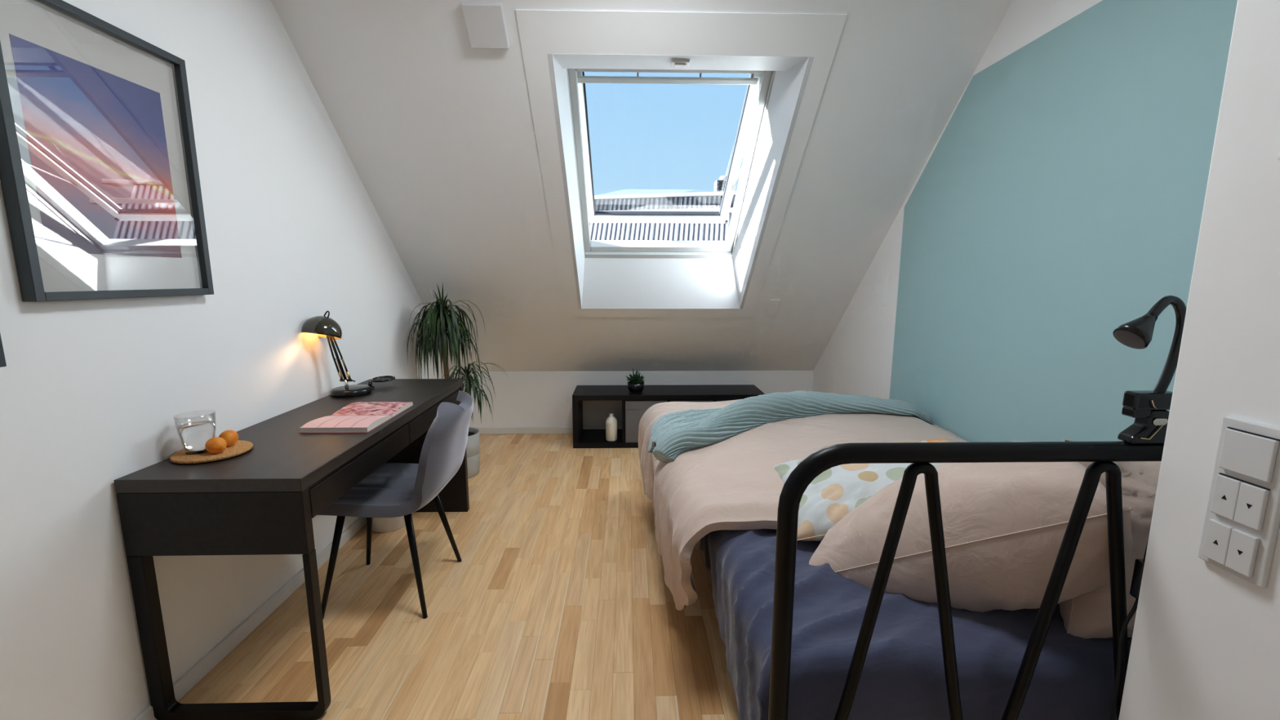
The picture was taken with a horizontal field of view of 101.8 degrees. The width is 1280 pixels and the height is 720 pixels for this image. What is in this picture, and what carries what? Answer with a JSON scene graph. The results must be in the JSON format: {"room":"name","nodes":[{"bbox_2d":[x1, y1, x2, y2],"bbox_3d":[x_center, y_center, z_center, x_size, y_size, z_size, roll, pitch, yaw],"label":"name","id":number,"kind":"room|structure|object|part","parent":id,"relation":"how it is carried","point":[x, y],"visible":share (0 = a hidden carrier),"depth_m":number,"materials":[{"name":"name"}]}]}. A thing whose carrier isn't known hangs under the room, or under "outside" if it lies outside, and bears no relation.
{"room":"bedroom","nodes":[
{"label":"bedroom","id":0,"kind":"room"},
{"bbox_2d":[0,0,457,719],"bbox_3d":[-1.494,-0.264,1.367,0.120,2.716,5.855,0,9,-1],"label":"wall","id":1,"kind":"structure","parent":0,"point":[91,391],"depth_m":1.67,"materials":[{"name":"white paint"}]},
{"bbox_2d":[0,333,6,367],"bbox_3d":[-1.403,-0.292,0.833,0.032,0.702,0.523,0,9,-1],"label":"framed picture","id":2,"kind":"object","parent":1,"relation":"attached to","point":[2,361],"visible":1,"depth_m":1.14,"materials":[{"name":"grey"}]},
{"bbox_2d":[0,0,213,302],"bbox_3d":[-1.417,-0.531,1.406,0.032,0.719,0.525,0,9,-1],"label":"framed print","id":3,"kind":"object","parent":1,"relation":"attached to","point":[100,179],"visible":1,"depth_m":1.36,"materials":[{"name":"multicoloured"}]},
{"bbox_2d":[133,516,366,719],"bbox_3d":[-1.427,1.038,1.515,0.014,0.058,5.735,0,9,-1],"label":"baseboard","id":4,"kind":"structure","parent":1,"relation":"attached to","point":[199,670],"depth_m":1.87,"materials":[{"name":"white wood"}]},
{"bbox_2d":[177,433,738,719],"bbox_3d":[0.040,1.092,1.535,3.149,0.050,6.648,0,9,-1],"label":"floor","id":5,"kind":"structure","parent":0,"point":[558,604],"depth_m":1.99,"materials":[{"name":"beige wood"}]},
{"bbox_2d":[113,378,469,719],"bbox_3d":[-1.194,0.584,2.175,0.499,0.750,1.421,0,9,-1],"label":"writing desk","id":6,"kind":"object","parent":5,"relation":"on","point":[264,500],"visible":0.83,"depth_m":1.50,"materials":[{"name":"black wood"}]},
{"bbox_2d":[169,440,253,464],"bbox_3d":[-1.325,0.285,1.616,0.200,0.013,0.200,0,9,-1],"label":"trivet","id":7,"kind":"object","parent":6,"relation":"on","point":[240,447],"visible":0.7,"depth_m":1.57,"materials":[{"name":"brown wood"}]},
{"bbox_2d":[173,410,216,454],"bbox_3d":[-1.356,0.222,1.594,0.098,0.118,0.098,0,9,-1],"label":"water glass","id":8,"kind":"object","parent":7,"relation":"on","point":[193,436],"visible":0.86,"depth_m":1.57,"materials":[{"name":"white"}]},
{"bbox_2d":[204,436,226,453],"bbox_3d":[-1.289,0.260,1.583,0.057,0.050,0.050,5,10,29],"label":"apricot","id":9,"kind":"object","parent":7,"relation":"on","point":[216,445],"visible":1,"depth_m":1.57,"materials":[{"name":"orange food"}]},
{"bbox_2d":[218,430,238,447],"bbox_3d":[-1.305,0.248,1.650,0.050,0.052,0.053,4,10,25],"label":"apricot","id":10,"kind":"object","parent":7,"relation":"on","point":[231,437],"visible":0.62,"depth_m":1.64,"materials":[{"name":"orange food"}]},
{"bbox_3d":[-1.177,0.451,1.452,0.498,0.184,0.034,0,9,-1],"label":"panel","id":11,"kind":"part","parent":6,"relation":"part of","materials":[{"name":"black wood"}]},
{"bbox_3d":[-1.177,0.802,1.507,0.499,0.526,0.034,0,9,-1],"label":"loop leg","id":12,"kind":"part","parent":6,"relation":"part of","materials":[{"name":"black"}]},
{"bbox_2d":[301,311,371,398],"bbox_3d":[-1.378,-0.028,2.366,0.169,0.397,0.280,4,10,21],"label":"desk lamp","id":13,"kind":"object","parent":6,"relation":"on","point":[324,326],"visible":0.98,"depth_m":2.36,"materials":[{"name":"black metal"}]},
{"bbox_3d":[-1.406,-0.139,2.293,0.159,0.112,0.158,0,9,-1],"label":"lamp shade","id":14,"kind":"part","parent":13,"relation":"part of","materials":[{"name":"black metal"}]},
{"bbox_3d":[-1.394,-0.020,2.366,0.011,0.240,0.060,5,10,28],"label":"arm rod","id":15,"kind":"part","parent":13,"relation":"part of","materials":[{"name":"black plastic"}]},
{"bbox_3d":[-1.377,-0.020,2.366,0.012,0.241,0.069,7,11,37],"label":"arm rod","id":16,"kind":"part","parent":13,"relation":"part of","materials":[{"name":"black plastic"}]},
{"bbox_3d":[-1.362,-0.020,2.366,0.010,0.240,0.072,9,12,44],"label":"arm rod","id":17,"kind":"part","parent":13,"relation":"part of","materials":[{"name":"black plastic"}]},
{"bbox_3d":[-1.360,0.113,2.410,0.015,0.045,0.015,0,9,-1],"label":"post","id":18,"kind":"part","parent":13,"relation":"part of","materials":[{"name":"silver metal"}]},
{"bbox_2d":[297,401,413,433],"bbox_3d":[-1.089,0.214,2.035,0.242,0.024,0.404,0,9,-1],"label":"open magazine","id":19,"kind":"object","parent":6,"relation":"on","point":[355,417],"visible":1,"depth_m":1.96,"materials":[{"name":"pink paper"}]},
{"bbox_3d":[-0.948,0.356,1.802,0.020,0.084,0.669,0,9,-1],"label":"drawer","id":20,"kind":"part","parent":6,"relation":"part of","materials":[{"name":"black wood"}]},
{"bbox_2d":[368,375,395,388],"bbox_3d":[-1.299,0.112,2.622,0.114,0.042,0.146,0,9,-1],"label":"cable","id":21,"kind":"object","parent":6,"relation":"on","point":[385,378],"visible":0.91,"depth_m":2.61,"materials":[{"name":"black plastic"}]},
{"bbox_3d":[-0.962,0.256,2.128,0.024,0.012,1.348,0,9,-1],"label":"rail","id":22,"kind":"part","parent":6,"relation":"part of","materials":[{"name":"black wood"}]},
{"bbox_3d":[-1.211,0.494,2.861,0.498,0.712,0.036,0,9,-1],"label":"panel","id":23,"kind":"part","parent":6,"relation":"part of","materials":[{"name":"black wood"}]},
{"bbox_3d":[-0.964,0.251,2.469,0.020,0.084,0.669,0,9,-1],"label":"drawer","id":24,"kind":"part","parent":6,"relation":"part of","materials":[{"name":"black wood"}]},
{"bbox_2d":[372,515,405,532],"bbox_3d":[-1.326,0.732,2.739,0.256,0.280,0.256,0,9,-1],"label":"waste bin","id":25,"kind":"object","parent":5,"relation":"on","point":[379,524],"visible":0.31,"depth_m":2.67,"materials":[{"name":"white plastic"}]},
{"bbox_2d":[317,391,473,619],"bbox_3d":[-0.970,0.553,2.130,0.571,0.829,0.470,0,9,-1],"label":"desk chair","id":26,"kind":"object","parent":5,"relation":"on","point":[393,490],"visible":0.83,"depth_m":2.00,"materials":[{"name":"grey plastic"}]},
{"bbox_3d":[-1.180,0.783,2.001,0.028,0.414,0.131,7,11,38],"label":"leg","id":27,"kind":"part","parent":26,"relation":"part of","materials":[{"name":"black metal"}]},
{"bbox_3d":[-1.196,0.735,2.307,0.029,0.414,0.131,-9,12,-43],"label":"leg","id":28,"kind":"part","parent":26,"relation":"part of","materials":[{"name":"black metal"}]},
{"bbox_3d":[-0.869,0.783,2.009,0.028,0.414,0.132,-8,12,-42],"label":"leg","id":29,"kind":"part","parent":26,"relation":"part of","materials":[{"name":"black metal"}]},
{"bbox_3d":[-0.873,0.732,2.327,0.028,0.414,0.135,7,12,39],"label":"leg","id":30,"kind":"part","parent":26,"relation":"part of","materials":[{"name":"black metal"}]},
{"bbox_2d":[407,284,503,478],"bbox_3d":[-1.151,0.134,3.369,0.608,1.265,0.434,0,9,-1],"label":"dracaena","id":31,"kind":"object","parent":5,"relation":"on","point":[442,325],"visible":0.84,"depth_m":3.26,"materials":[{"name":"green plant"}]},
{"bbox_3d":[-1.226,0.153,3.365,0.074,0.732,0.035,-2,9,-15],"label":"stem","id":32,"kind":"part","parent":31,"relation":"part of","materials":[{"name":"brown plant"}]},
{"bbox_2d":[466,426,479,478],"bbox_3d":[-1.187,0.617,3.446,0.248,0.285,0.248,0,9,-1],"label":"pot","id":33,"kind":"object","parent":5,"relation":"on","point":[473,452],"depth_m":3.39,"materials":[{"name":"grey ceramic"}]},
{"bbox_2d":[572,384,764,448],"bbox_3d":[0.218,0.441,4.157,1.470,0.415,0.376,0,9,-1],"label":"cube shelf","id":34,"kind":"object","parent":5,"relation":"on","point":[582,438],"visible":0.59,"depth_m":4.01,"materials":[{"name":"black wood"}]},
{"bbox_2d":[605,413,617,441],"bbox_3d":[-0.221,0.522,4.032,0.091,0.213,0.091,0,9,-1],"label":"bottle vase","id":35,"kind":"object","parent":34,"relation":"on","point":[611,422],"visible":1,"depth_m":4.00,"materials":[{"name":"beige ceramic"}]},
{"bbox_2d":[626,368,644,392],"bbox_3d":[-0.028,0.154,4.047,0.132,0.187,0.170,6,11,32],"label":"potted succulent","id":36,"kind":"object","parent":34,"relation":"on","point":[636,383],"visible":1,"depth_m":4.01,"materials":[{"name":"black ceramic"}]},
{"bbox_2d":[625,400,666,442],"bbox_3d":[0.044,0.447,4.146,0.320,0.326,0.343,0,9,-1],"label":"storage box","id":37,"kind":"object","parent":34,"relation":"on","point":[635,410],"visible":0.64,"depth_m":3.97,"materials":[{"name":"grey fabric"}]},
{"bbox_2d":[670,400,713,401],"bbox_3d":[0.393,0.446,4.154,0.320,0.326,0.343,0,9,-1],"label":"storage box","id":38,"kind":"object","parent":34,"relation":"on","point":[670,400],"visible":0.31,"depth_m":3.97,"materials":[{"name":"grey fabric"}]},
{"bbox_2d":[768,440,1164,719],"bbox_3d":[0.834,0.481,2.051,1.209,0.996,2.097,0,9,-1],"label":"bed","id":39,"kind":"object","parent":5,"relation":"on","point":[1103,455],"visible":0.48,"depth_m":0.97,"materials":[{"name":"black metal"}]},
{"bbox_2d":[699,528,1132,719],"bbox_3d":[0.802,0.639,2.075,1.185,0.418,2.005,0,9,-1],"label":"mattress","id":40,"kind":"object","parent":39,"relation":"on","point":[903,676],"visible":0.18,"depth_m":1.11,"materials":[{"name":"blue fabric"}]},
{"bbox_2d":[638,399,970,610],"bbox_3d":[0.744,0.553,2.371,1.474,0.535,1.582,0,9,-1],"label":"duvet","id":41,"kind":"object","parent":40,"relation":"on","point":[733,482],"visible":0.55,"depth_m":1.96,"materials":[{"name":"beige fabric"}]},
{"bbox_2d":[647,390,933,462],"bbox_3d":[0.707,0.271,2.522,1.566,0.253,0.516,-4,10,-23],"label":"knitted throw","id":42,"kind":"object","parent":41,"relation":"on","point":[673,433],"visible":0.95,"depth_m":2.39,"materials":[{"name":"teal fabric"}]},
{"bbox_2d":[773,438,950,541],"bbox_3d":[0.761,0.398,1.657,0.620,0.243,0.419,1,9,6],"label":"cushion","id":43,"kind":"object","parent":41,"relation":"on","point":[838,490],"visible":0.21,"depth_m":1.56,"materials":[{"name":"fabric"}]},
{"bbox_2d":[808,440,1133,612],"bbox_3d":[0.853,0.440,1.369,0.678,0.531,0.494,8,12,40],"label":"pillow","id":44,"kind":"object","parent":40,"relation":"on","point":[1005,524],"visible":0.63,"depth_m":1.16,"materials":[{"name":"beige fabric"}]},
{"bbox_2d":[1058,439,1161,639],"bbox_3d":[1.208,0.410,1.185,0.527,0.460,0.285,1,9,3],"label":"pillow","id":45,"kind":"object","parent":40,"relation":"on","point":[1088,615],"visible":0.14,"depth_m":1.10,"materials":[{"name":"beige fabric"}]},
{"bbox_2d":[1110,295,1186,719],"bbox_3d":[0.906,0.487,0.999,0.132,1.214,0.056,-1,9,-7],"label":"lamp","id":46,"kind":"object","parent":39,"relation":"attached to","point":[1148,408],"visible":0.82,"depth_m":0.94,"materials":[{"name":"black plastic"}]},
{"bbox_2d":[1129,558,1144,599],"bbox_3d":[0.939,0.410,0.973,0.022,0.075,0.020,0,9,-1],"label":"switch","id":47,"kind":"object","parent":46,"relation":"attached to","point":[1139,562],"depth_m":0.97,"materials":[{"name":"black plastic"}]},
{"bbox_2d":[457,370,813,426],"bbox_3d":[-0.030,0.304,4.397,2.949,0.650,0.120,0,9,-1],"label":"wall","id":48,"kind":"structure","parent":0,"point":[523,398],"depth_m":4.33,"materials":[{"name":"white paint"}]},
{"bbox_2d":[471,426,625,434],"bbox_3d":[-0.029,0.587,4.374,2.949,0.058,0.014,0,9,-1],"label":"baseboard","id":49,"kind":"structure","parent":48,"relation":"attached to","point":[482,430],"depth_m":4.35,"materials":[{"name":"white wood"}]},
{"bbox_2d":[626,381,644,392],"bbox_3d":[-0.033,0.210,4.048,0.132,0.075,0.132,0,9,-1],"label":"pot","id":50,"kind":"object","parent":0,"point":[633,386],"depth_m":4.00,"materials":[{"name":"black ceramic"}]},
{"bbox_2d":[271,0,1013,371],"bbox_3d":[-0.006,-0.765,3.283,3.049,2.559,2.700,0,9,-1],"label":"ceiling","id":51,"kind":"structure","parent":0,"point":[437,130],"depth_m":2.65,"materials":[{"name":"white paint"}]},
{"bbox_2d":[461,1,510,48],"bbox_3d":[-0.627,-1.362,2.121,0.159,0.132,0.138,0,9,-1],"label":"ceiling vent","id":52,"kind":"object","parent":51,"relation":"in","point":[485,21],"visible":1,"depth_m":2.10,"materials":[{"name":"white plastic"}]},
{"bbox_2d":[547,53,813,308],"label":"window","id":53,"kind":"structure","parent":51,"relation":"attached to","point":[609,273],"depth_m":3.08,"materials":[{"name":"white paint"}]},
{"bbox_3d":[-0.328,-1.232,3.092,0.052,0.715,0.986,0,9,-1],"label":"sash","id":54,"kind":"part","parent":53,"relation":"part of","materials":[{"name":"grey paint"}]},
{"bbox_2d":[671,58,689,68],"bbox_3d":[0.178,-1.319,2.312,0.080,0.028,0.060,0,9,-1],"label":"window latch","id":55,"kind":"object","parent":53,"relation":"attached to","point":[675,63],"visible":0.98,"depth_m":2.29,"materials":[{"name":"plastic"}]},
{"bbox_3d":[0.599,-1.114,3.199,0.012,0.103,0.325,0,9,-1],"label":"stay arm","id":56,"kind":"part","parent":53,"relation":"part of","materials":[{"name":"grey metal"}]},
{"bbox_2d":[515,9,846,316],"bbox_3d":[0.153,-0.857,2.908,1.340,1.341,1.427,0,9,-1],"label":"trim","id":57,"kind":"structure","parent":51,"relation":"attached to","point":[542,33],"depth_m":2.22,"materials":[{"name":"white paint"}]},
{"bbox_2d":[765,299,780,315],"bbox_3d":[0.930,-0.368,3.648,0.067,0.115,0.122,0,9,-1],"label":"blank plate","id":58,"kind":"object","parent":51,"relation":"attached to","point":[771,309],"visible":1,"depth_m":3.64,"materials":[{"name":"white paint"}]},
{"bbox_2d":[812,0,1237,442],"bbox_3d":[1.547,-0.433,2.579,0.120,2.679,3.517,0,9,-1],"label":"wall","id":59,"kind":"structure","parent":0,"point":[1060,197],"depth_m":1.90,"materials":[{"name":"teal paint"}]},
{"bbox_2d":[1118,0,1279,719],"bbox_3d":[0.955,0.054,-0.314,0.100,2.620,2.318,0,9,-1],"label":"wall","id":60,"kind":"structure","parent":0,"point":[1205,645],"depth_m":0.78,"materials":[{"name":"white paint"}]},
{"bbox_2d":[1198,416,1279,587],"bbox_3d":[0.872,0.202,0.754,0.016,0.227,0.083,0,9,-1],"label":"switch panel","id":61,"kind":"object","parent":60,"relation":"attached to","point":[1242,522],"visible":1,"depth_m":0.75,"materials":[{"name":"white plastic"}]},
{"label":"outside","id":62,"kind":"structure","parent":0,"visible":0},
{"bbox_2d":[589,191,736,240],"bbox_3d":[1.082,1.013,11.789,10.000,8.900,4.550,2,9,11],"label":"neighbouring roof","id":63,"kind":"structure","parent":62,"point":[691,202],"depth_m":9.81,"materials":[{"name":"grey"}]},
{"bbox_3d":[-0.922,-2.079,9.754,0.448,1.323,0.750,2,9,11],"label":"roof panel","id":64,"kind":"part","parent":63,"relation":"part of","materials":[{"name":"grey"}]},
{"bbox_3d":[-0.785,-3.051,10.264,0.448,0.284,0.150,2,9,11],"label":"roof panel","id":65,"kind":"part","parent":63,"relation":"part of","materials":[{"name":"grey"}]},
{"bbox_3d":[-0.471,-2.064,9.662,0.448,1.323,0.750,2,9,11],"label":"roof panel","id":66,"kind":"part","parent":63,"relation":"part of","materials":[{"name":"grey"}]},
{"bbox_3d":[-0.335,-3.036,10.172,0.448,0.284,0.150,2,9,11],"label":"roof panel","id":67,"kind":"part","parent":63,"relation":"part of","materials":[{"name":"grey"}]},
{"bbox_3d":[-0.020,-2.049,9.571,0.448,1.323,0.750,2,9,11],"label":"roof panel","id":68,"kind":"part","parent":63,"relation":"part of","materials":[{"name":"grey"}]},
{"bbox_3d":[0.116,-3.021,10.081,0.448,0.284,0.150,2,9,11],"label":"roof panel","id":69,"kind":"part","parent":63,"relation":"part of","materials":[{"name":"grey"}]},
{"bbox_3d":[0.430,-2.034,9.479,0.448,1.323,0.750,2,9,11],"label":"roof panel","id":70,"kind":"part","parent":63,"relation":"part of","materials":[{"name":"grey"}]},
{"bbox_3d":[0.566,-3.006,9.990,0.448,0.284,0.150,2,9,11],"label":"roof panel","id":71,"kind":"part","parent":63,"relation":"part of","materials":[{"name":"grey"}]},
{"bbox_3d":[0.881,-2.018,9.388,0.448,1.323,0.750,2,9,11],"label":"roof panel","id":72,"kind":"part","parent":63,"relation":"part of","materials":[{"name":"grey"}]},
{"bbox_3d":[1.017,-2.990,9.898,0.448,0.284,0.150,2,9,11],"label":"roof panel","id":73,"kind":"part","parent":63,"relation":"part of","materials":[{"name":"grey"}]},
{"bbox_3d":[1.468,-2.975,9.807,0.448,0.284,0.150,2,9,11],"label":"roof panel","id":74,"kind":"part","parent":63,"relation":"part of","materials":[{"name":"grey"}]},
{"bbox_3d":[1.331,-2.003,9.296,0.448,1.323,0.750,2,9,11],"label":"roof panel","id":75,"kind":"part","parent":63,"relation":"part of","materials":[{"name":"grey"}]},
{"bbox_2d":[714,175,727,191],"bbox_3d":[1.612,-3.359,10.025,0.320,0.370,0.330,0,9,-1],"label":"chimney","id":76,"kind":"object","parent":63,"relation":"on","point":[719,184],"visible":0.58,"depth_m":9.89,"materials":[{"name":"grey"}]},
{"bbox_3d":[1.782,-1.988,9.205,0.448,1.323,0.750,2,9,11],"label":"roof panel","id":77,"kind":"part","parent":63,"relation":"part of","materials":[{"name":"grey"}]},
{"bbox_3d":[1.918,-2.960,9.715,0.448,0.284,0.150,2,9,11],"label":"roof panel","id":78,"kind":"part","parent":63,"relation":"part of","materials":[{"name":"grey"}]}
]}

